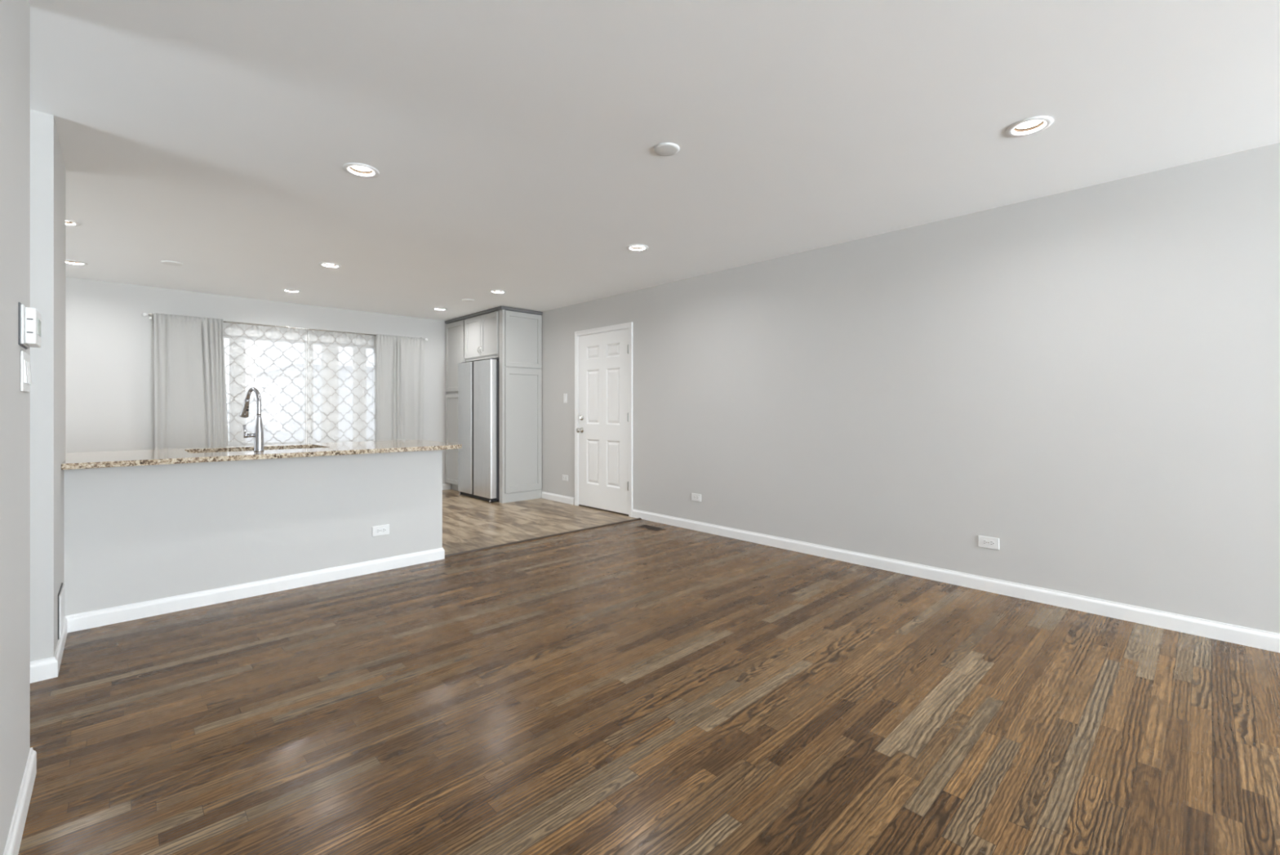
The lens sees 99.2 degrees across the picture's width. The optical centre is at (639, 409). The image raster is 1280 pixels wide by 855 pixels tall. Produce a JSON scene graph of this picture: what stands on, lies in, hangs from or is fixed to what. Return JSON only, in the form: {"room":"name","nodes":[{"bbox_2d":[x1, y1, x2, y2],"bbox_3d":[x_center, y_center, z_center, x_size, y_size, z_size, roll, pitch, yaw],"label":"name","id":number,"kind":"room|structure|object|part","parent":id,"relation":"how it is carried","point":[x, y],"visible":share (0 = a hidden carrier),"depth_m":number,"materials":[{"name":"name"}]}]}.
{"room":"empty living room","nodes":[
{"label":"empty living room","id":0,"kind":"room"},
{"bbox_2d":[0,0,30,854],"bbox_3d":[0.787,-0.057,-1.196,0.120,2.440,7.985,0,0,-44],"label":"wall","id":1,"kind":"structure","parent":0,"point":[15,15],"depth_m":1.48,"materials":[{"name":"paint"}]},
{"bbox_2d":[3,746,36,854],"bbox_3d":[0.780,1.119,-1.179,0.133,0.088,7.978,0,0,-44],"label":"baseboard","id":2,"kind":"structure","parent":1,"relation":"attached to","point":[14,838],"depth_m":1.51,"materials":[{"name":"white paint"}]},
{"bbox_2d":[20,351,31,392],"bbox_3d":[-1.819,-0.109,1.616,0.011,0.116,0.162,0,0,-44],"label":"light switch","id":3,"kind":"object","parent":1,"relation":"attached to","point":[25,372],"visible":1,"depth_m":1.57,"materials":[{"name":"white plastic"}]},
{"bbox_2d":[18,302,40,349],"bbox_3d":[-1.786,-0.240,1.597,0.033,0.118,0.173,0,0,-44],"label":"thermostat","id":4,"kind":"object","parent":1,"relation":"attached to","point":[29,318],"visible":1,"depth_m":1.56,"materials":[{"name":"white plastic"}]},
{"bbox_3d":[-1.794,-0.240,1.591,0.006,0.111,0.164,0,0,-44],"label":"plate","id":5,"kind":"part","parent":4,"relation":"part of","materials":[{"name":"white plastic"}]},
{"bbox_2d":[30,109,65,661],"bbox_3d":[-3.572,-0.057,1.918,2.100,2.440,0.765,0,0,-44],"label":"wall","id":6,"kind":"structure","parent":0,"point":[47,169],"depth_m":2.36,"materials":[{"name":"paint"}]},
{"bbox_2d":[57,582,64,639],"bbox_3d":[-2.788,0.967,2.625,0.010,0.208,0.250,0,0,-44],"label":"air vent","id":7,"kind":"object","parent":6,"relation":"in","point":[61,592],"visible":1,"depth_m":2.58,"materials":[{"name":"white plastic"}]},
{"bbox_2d":[30,546,444,683],"bbox_3d":[-2.728,1.119,2.670,0.632,0.088,3.986,0,0,28],"label":"baseboard","id":8,"kind":"structure","parent":6,"relation":"attached to","point":[44,668],"depth_m":3.24,"materials":[{"name":"white paint"}]},
{"bbox_2d":[64,449,442,615],"bbox_3d":[-2.309,0.730,3.579,2.023,0.865,0.118,0,0,-44],"label":"wall","id":9,"kind":"structure","parent":0,"point":[139,533],"depth_m":3.33,"materials":[{"name":"paint"}]},
{"bbox_2d":[372,524,389,536],"bbox_3d":[-1.863,0.871,3.918,0.117,0.072,0.009,0,0,-44],"label":"wall outlet","id":10,"kind":"object","parent":9,"relation":"attached to","point":[380,530],"visible":1,"depth_m":3.92,"materials":[{"name":"white plastic"}]},
{"bbox_2d":[65,276,451,488],"bbox_3d":[-4.673,-0.057,6.201,6.440,2.440,0.140,0,0,-44],"label":"wall","id":11,"kind":"structure","parent":0,"point":[109,342],"depth_m":5.62,"materials":[{"name":"paint"}]},
{"bbox_2d":[142,312,427,341],"bbox_3d":[-4.054,-0.972,6.624,2.946,0.060,0.105,0,0,-44],"label":"curtain rod","id":12,"kind":"object","parent":11,"relation":"attached to","point":[144,314],"visible":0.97,"depth_m":6.44,"materials":[{"name":"silver metal"}]},
{"bbox_2d":[153,312,228,448],"bbox_3d":[-4.790,0.060,5.850,0.644,2.105,0.052,0,0,-44],"label":"drape","id":13,"kind":"object","parent":12,"relation":"hanging from","point":[190,401],"visible":0.73,"depth_m":5.82,"materials":[{"name":"grey fabric"}]},
{"bbox_3d":[-4.032,-0.972,6.601,2.860,0.016,0.016,0,0,-44],"label":"rod","id":14,"kind":"part","parent":12,"relation":"part of","materials":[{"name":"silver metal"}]},
{"bbox_2d":[223,323,306,445],"bbox_3d":[-4.358,0.063,6.345,0.825,2.080,0.029,0,0,-44],"label":"sheer curtain","id":15,"kind":"object","parent":12,"relation":"hanging from","point":[244,333],"visible":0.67,"depth_m":6.36,"materials":[{"name":"grey fabric"}]},
{"bbox_2d":[306,329,376,443],"bbox_3d":[-3.771,0.063,6.908,0.798,2.080,0.030,0,0,-44],"label":"sheer curtain","id":16,"kind":"object","parent":12,"relation":"hanging from","point":[308,330],"visible":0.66,"depth_m":6.89,"materials":[{"name":"grey fabric"}]},
{"bbox_2d":[376,333,424,440],"bbox_3d":[-3.227,0.065,7.349,0.632,2.095,0.051,0,0,-44],"label":"drape","id":17,"kind":"object","parent":12,"relation":"hanging from","point":[400,360],"visible":0.72,"depth_m":7.35,"materials":[{"name":"grey fabric"}]},
{"bbox_2d":[223,327,377,446],"bbox_3d":[-4.114,-0.225,6.680,1.940,1.375,0.127,0,0,-44],"label":"window","id":18,"kind":"structure","parent":11,"relation":"in","point":[234,350],"depth_m":6.83,"materials":[{"name":"white paint"}]},
{"bbox_3d":[-4.345,-0.402,6.502,0.602,0.020,0.040,0,0,-44],"label":"meeting rail","id":19,"kind":"part","parent":18,"relation":"part of","materials":[{"name":"white paint"}]},
{"bbox_3d":[-4.089,-0.237,6.653,1.900,1.350,0.016,0,0,-44],"label":"casing","id":20,"kind":"part","parent":18,"relation":"part of","materials":[{"name":"white paint"}]},
{"bbox_2d":[442,483,450,489],"bbox_3d":[-4.848,1.119,5.927,5.790,0.088,0.012,0,0,-44],"label":"baseboard","id":21,"kind":"structure","parent":11,"relation":"attached to","point":[445,486],"depth_m":7.88,"materials":[{"name":"white paint"}]},
{"bbox_2d":[442,488,636,555],"bbox_3d":[-3.472,1.163,4.862,6.320,0.001,3.455,0,0,-44],"label":"floor","id":22,"kind":"structure","parent":0,"point":[468,522],"depth_m":5.69,"materials":[{"name":"beige wood"}]},
{"bbox_2d":[444,315,474,490],"bbox_3d":[-2.402,-0.056,7.870,0.600,2.436,0.584,0,0,-44],"label":"tall cabinet","id":23,"kind":"object","parent":22,"relation":"on","point":[455,327],"visible":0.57,"depth_m":7.73,"materials":[{"name":"grey paint"}]},
{"bbox_3d":[-2.611,0.417,7.677,0.019,1.275,0.560,0,0,-44],"label":"door","id":24,"kind":"part","parent":23,"relation":"part of","materials":[{"name":"grey paint"}]},
{"bbox_3d":[-2.402,-1.255,7.870,0.600,0.037,0.584,0,0,-44],"label":"crown moulding","id":25,"kind":"part","parent":23,"relation":"part of","materials":[{"name":"grey wood"}]},
{"bbox_3d":[-2.611,-0.735,7.677,0.019,0.965,0.560,0,0,-44],"label":"door","id":26,"kind":"part","parent":23,"relation":"part of","materials":[{"name":"grey paint"}]},
{"bbox_2d":[457,358,498,502],"bbox_3d":[-1.918,0.263,7.304,0.676,1.800,0.898,0,0,-44],"label":"refrigerator","id":27,"kind":"object","parent":22,"relation":"on","point":[477,380],"visible":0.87,"depth_m":6.98,"materials":[{"name":"silver metal"}]},
{"bbox_3d":[-2.306,0.244,7.280,0.084,1.728,0.396,0,0,-44],"label":"door","id":28,"kind":"part","parent":27,"relation":"part of","materials":[{"name":"silver metal"}]},
{"bbox_3d":[-1.979,0.244,6.939,0.084,1.728,0.455,0,0,-44],"label":"door","id":29,"kind":"part","parent":27,"relation":"part of","materials":[{"name":"silver metal"}]},
{"bbox_2d":[497,306,542,502],"bbox_3d":[-1.528,-0.056,6.960,0.601,2.436,0.096,0,0,-44],"label":"cabinet end panel","id":30,"kind":"object","parent":22,"relation":"on","point":[520,330],"visible":1,"depth_m":6.93,"materials":[{"name":"grey paint"}]},
{"bbox_3d":[-1.528,-1.255,6.960,0.601,0.037,0.096,0,0,-44],"label":"crown moulding","id":31,"kind":"part","parent":30,"relation":"part of","materials":[{"name":"grey wood"}]},
{"bbox_3d":[-1.484,-0.880,6.958,0.532,0.690,0.018,0,0,-44],"label":"panel","id":32,"kind":"part","parent":30,"relation":"part of","materials":[{"name":"grey paint"}]},
{"bbox_3d":[-1.484,0.262,6.958,0.532,1.565,0.018,0,0,-44],"label":"panel","id":33,"kind":"part","parent":30,"relation":"part of","materials":[{"name":"grey paint"}]},
{"bbox_3d":[-2.725,0.730,3.707,2.400,0.864,0.640,0,0,-44],"label":"base cabinet","id":34,"kind":"object","parent":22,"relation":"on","visible":0},
{"bbox_2d":[61,440,462,469],"bbox_3d":[-2.562,0.283,3.620,2.555,0.030,0.972,0,0,-44],"label":"countertop","id":35,"kind":"structure","parent":34,"relation":"on","point":[88,460],"depth_m":3.42,"materials":[{"name":"beige stone"}]},
{"bbox_2d":[239,386,264,451],"bbox_3d":[-2.530,0.062,3.539,0.113,0.410,0.265,0,0,-44],"label":"faucet","id":36,"kind":"object","parent":35,"relation":"on","point":[258,435],"visible":1,"depth_m":3.47,"materials":[{"name":"metal"}]},
{"bbox_3d":[-2.490,0.133,3.431,0.022,0.069,0.017,0,0,-44],"label":"lever","id":37,"kind":"part","parent":36,"relation":"part of","materials":[{"name":"metal"}]},
{"bbox_3d":[-2.505,-0.048,3.529,0.190,0.191,0.025,0,0,33],"label":"spout","id":38,"kind":"part","parent":36,"relation":"part of","materials":[{"name":"metal"}]},
{"bbox_2d":[17,519,1279,854],"bbox_3d":[1.048,1.163,0.150,6.320,0.001,9.565,0,0,-44],"label":"floor","id":39,"kind":"structure","parent":0,"point":[624,688],"depth_m":2.00,"materials":[{"name":"brown wood"}]},
{"bbox_2d":[444,517,641,556],"bbox_3d":[-0.775,1.158,5.038,2.181,0.010,0.044,0,0,-44],"label":"trim","id":40,"kind":"structure","parent":39,"relation":"on","point":[633,519],"depth_m":4.87,"materials":[{"name":"brown wood"}]},
{"bbox_2d":[636,524,665,530],"bbox_3d":[0.107,1.160,5.344,0.124,0.004,0.286,0,0,-44],"label":"floor vent","id":41,"kind":"object","parent":39,"relation":"in","point":[644,526],"visible":1,"depth_m":5.33,"materials":[{"name":"brown metal"}]},
{"bbox_2d":[28,0,1279,320],"bbox_3d":[-0.154,-1.277,1.418,6.540,0.001,13.300,0,0,-44],"label":"ceiling","id":42,"kind":"structure","parent":0,"point":[511,144],"depth_m":2.46,"materials":[{"name":"paint"}]},
{"bbox_2d":[65,218,80,226],"bbox_3d":[-3.926,-1.311,3.703,0.176,0.082,0.176,0,0,-44],"label":"recessed light","id":43,"kind":"object","parent":42,"relation":"in","point":[68,222],"visible":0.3,"depth_m":3.75,"materials":[{"name":"white paint"}]},
{"bbox_2d":[65,259,88,265],"bbox_3d":[-4.920,-1.311,4.731,0.176,0.082,0.176,0,0,-44],"label":"recessed light","id":44,"kind":"object","parent":42,"relation":"in","point":[67,261],"visible":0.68,"depth_m":4.76,"materials":[{"name":"white paint"}]},
{"bbox_2d":[160,260,183,266],"bbox_3d":[-4.080,-1.272,4.755,0.150,0.010,0.150,0,0,-44],"label":"cover plate","id":45,"kind":"object","parent":42,"relation":"attached to","point":[166,262],"visible":1,"depth_m":4.73,"materials":[{"name":"white plastic"}]},
{"bbox_2d":[281,288,301,293],"bbox_3d":[-3.749,-1.311,5.861,0.176,0.082,0.176,0,0,-44],"label":"recessed light","id":46,"kind":"object","parent":42,"relation":"in","point":[283,290],"visible":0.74,"depth_m":5.88,"materials":[{"name":"white paint"}]},
{"bbox_2d":[318,262,341,267],"bbox_3d":[-2.743,-1.311,4.824,0.176,0.082,0.176,0,0,-44],"label":"recessed light","id":47,"kind":"object","parent":42,"relation":"in","point":[323,264],"visible":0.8,"depth_m":4.85,"materials":[{"name":"white paint"}]},
{"bbox_2d":[342,162,379,177],"bbox_3d":[-1.488,-1.311,2.909,0.176,0.082,0.176,0,0,-44],"label":"recessed light","id":48,"kind":"object","parent":42,"relation":"in","point":[360,170],"visible":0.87,"depth_m":2.93,"materials":[{"name":"white paint"}]},
{"bbox_2d":[432,307,446,310],"bbox_3d":[-2.549,-1.311,6.936,0.176,0.082,0.176,0,0,-44],"label":"recessed light","id":49,"kind":"object","parent":42,"relation":"in","point":[434,308],"visible":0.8,"depth_m":6.96,"materials":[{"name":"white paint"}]},
{"bbox_2d":[462,298,474,302],"bbox_3d":[-2.009,-1.272,6.374,0.140,0.010,0.140,0,0,-44],"label":"cover plate","id":50,"kind":"object","parent":42,"relation":"attached to","point":[463,300],"visible":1,"depth_m":6.34,"materials":[{"name":"white plastic"}]},
{"bbox_2d":[488,289,506,293],"bbox_3d":[-1.543,-1.311,5.906,0.176,0.082,0.176,0,0,-44],"label":"recessed light","id":51,"kind":"object","parent":42,"relation":"in","point":[498,291],"visible":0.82,"depth_m":5.94,"materials":[{"name":"white paint"}]},
{"bbox_2d":[626,244,648,251],"bbox_3d":[-0.020,-1.311,4.304,0.176,0.082,0.176,0,0,-44],"label":"recessed light","id":52,"kind":"object","parent":42,"relation":"in","point":[635,247],"visible":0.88,"depth_m":4.33,"materials":[{"name":"white paint"}]},
{"bbox_2d":[653,142,679,155],"bbox_3d":[0.131,-1.272,2.673,0.126,0.010,0.126,0,0,-44],"label":"cover plate","id":53,"kind":"object","parent":42,"relation":"attached to","point":[663,148],"visible":1,"depth_m":2.66,"materials":[{"name":"white plastic"}]},
{"bbox_2d":[1005,115,1053,137],"bbox_3d":[1.756,-1.311,2.460,0.176,0.082,0.176,0,0,-44],"label":"recessed light","id":54,"kind":"object","parent":42,"relation":"in","point":[1028,126],"visible":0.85,"depth_m":2.47,"materials":[{"name":"white paint"}]},
{"bbox_2d":[541,142,1279,633],"bbox_3d":[2.169,-0.057,3.633,0.120,2.440,13.040,0,0,-44],"label":"wall","id":55,"kind":"structure","parent":0,"point":[1086,381],"depth_m":3.41,"materials":[{"name":"paint"}]},
{"bbox_2d":[463,306,498,361],"bbox_3d":[-1.890,-0.963,7.320,0.622,0.621,0.908,0,0,-44],"label":"upper cabinet","id":56,"kind":"object","parent":55,"relation":"attached to","point":[481,328],"visible":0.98,"depth_m":7.08,"materials":[{"name":"grey paint"}]},
{"bbox_3d":[-2.233,-0.956,7.283,0.019,0.528,0.448,0,0,-44],"label":"door","id":57,"kind":"part","parent":56,"relation":"part of","materials":[{"name":"grey paint"}]},
{"bbox_3d":[-1.882,-1.255,7.328,0.600,0.037,0.908,0,0,-44],"label":"crown moulding","id":58,"kind":"part","parent":56,"relation":"part of","materials":[{"name":"grey wood"}]},
{"bbox_3d":[-1.927,-0.956,6.965,0.019,0.528,0.420,0,0,-44],"label":"door","id":59,"kind":"part","parent":56,"relation":"part of","materials":[{"name":"grey paint"}]},
{"bbox_2d":[542,491,573,504],"bbox_3d":[-1.044,1.119,6.886,0.012,0.088,0.688,0,0,-44],"label":"baseboard","id":60,"kind":"structure","parent":55,"relation":"attached to","point":[565,499],"depth_m":6.87,"materials":[{"name":"white paint"}]},
{"bbox_2d":[563,393,567,402],"bbox_3d":[-0.930,-0.137,6.768,0.011,0.116,0.070,0,0,-44],"label":"light switch","id":61,"kind":"object","parent":55,"relation":"attached to","point":[565,395],"visible":1,"depth_m":6.76,"materials":[{"name":"white plastic"}]},
{"bbox_2d":[562,474,568,480],"bbox_3d":[-0.931,0.852,6.770,0.009,0.072,0.117,0,0,-44],"label":"wall outlet","id":62,"kind":"object","parent":55,"relation":"attached to","point":[565,477],"visible":1,"depth_m":6.76,"materials":[{"name":"white plastic"}]},
{"bbox_2d":[574,321,632,516],"bbox_3d":[-0.411,0.111,6.269,0.191,2.103,1.015,0,0,-44],"label":"door","id":63,"kind":"structure","parent":55,"relation":"in","point":[603,356],"depth_m":6.23,"materials":[{"name":"white paint"}]},
{"bbox_3d":[-0.722,0.251,6.506,0.071,0.066,0.066,0,0,-44],"label":"knob","id":64,"kind":"part","parent":63,"relation":"part of","materials":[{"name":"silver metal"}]},
{"bbox_2d":[691,493,701,502],"bbox_3d":[0.541,0.847,5.236,0.009,0.072,0.117,0,0,-44],"label":"wall outlet","id":65,"kind":"object","parent":55,"relation":"attached to","point":[697,497],"visible":1,"depth_m":5.23,"materials":[{"name":"white plastic"}]},
{"bbox_2d":[632,508,1279,652],"bbox_3d":[3.273,1.119,2.386,0.012,0.088,9.672,0,0,-44],"label":"baseboard","id":66,"kind":"structure","parent":55,"relation":"attached to","point":[1259,638],"depth_m":3.36,"materials":[{"name":"white paint"}]},
{"bbox_2d":[977,535,999,549],"bbox_3d":[2.226,0.851,3.479,0.009,0.072,0.117,0,0,-44],"label":"wall outlet","id":67,"kind":"object","parent":55,"relation":"attached to","point":[983,541],"visible":1,"depth_m":3.48,"materials":[{"name":"white plastic"}]},
{"bbox_2d":[982,538,987,544],"bbox_3d":[2.210,0.851,3.492,0.003,0.034,0.029,0,0,-44],"label":"receptacle","id":68,"kind":"object","parent":67,"relation":"attached to","point":[984,541],"depth_m":3.49,"materials":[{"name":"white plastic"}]},
{"bbox_2d":[989,540,994,546],"bbox_3d":[2.237,0.851,3.463,0.003,0.034,0.029,0,0,-44],"label":"receptacle","id":69,"kind":"object","parent":67,"relation":"attached to","point":[991,542],"depth_m":3.46,"materials":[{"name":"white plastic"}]},
{"label":"outside","id":70,"kind":"structure","parent":0,"visible":0},
{"bbox_3d":[-8.164,1.613,12.844,22.000,0.100,14.160,0,0,-44],"label":"yard","id":71,"kind":"structure","parent":70,"visible":0},
{"bbox_2d":[226,393,266,443],"bbox_3d":[-9.075,0.633,8.803,5.090,1.860,0.070,0,0,-44],"label":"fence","id":72,"kind":"object","parent":71,"relation":"on","point":[252,406],"visible":0.02,"depth_m":10.39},
{"bbox_2d":[248,341,373,442],"bbox_3d":[-5.696,0.063,13.521,5.900,3.000,5.000,0,0,-44],"label":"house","id":73,"kind":"structure","parent":71,"relation":"on","point":[273,353],"depth_m":10.71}
]}

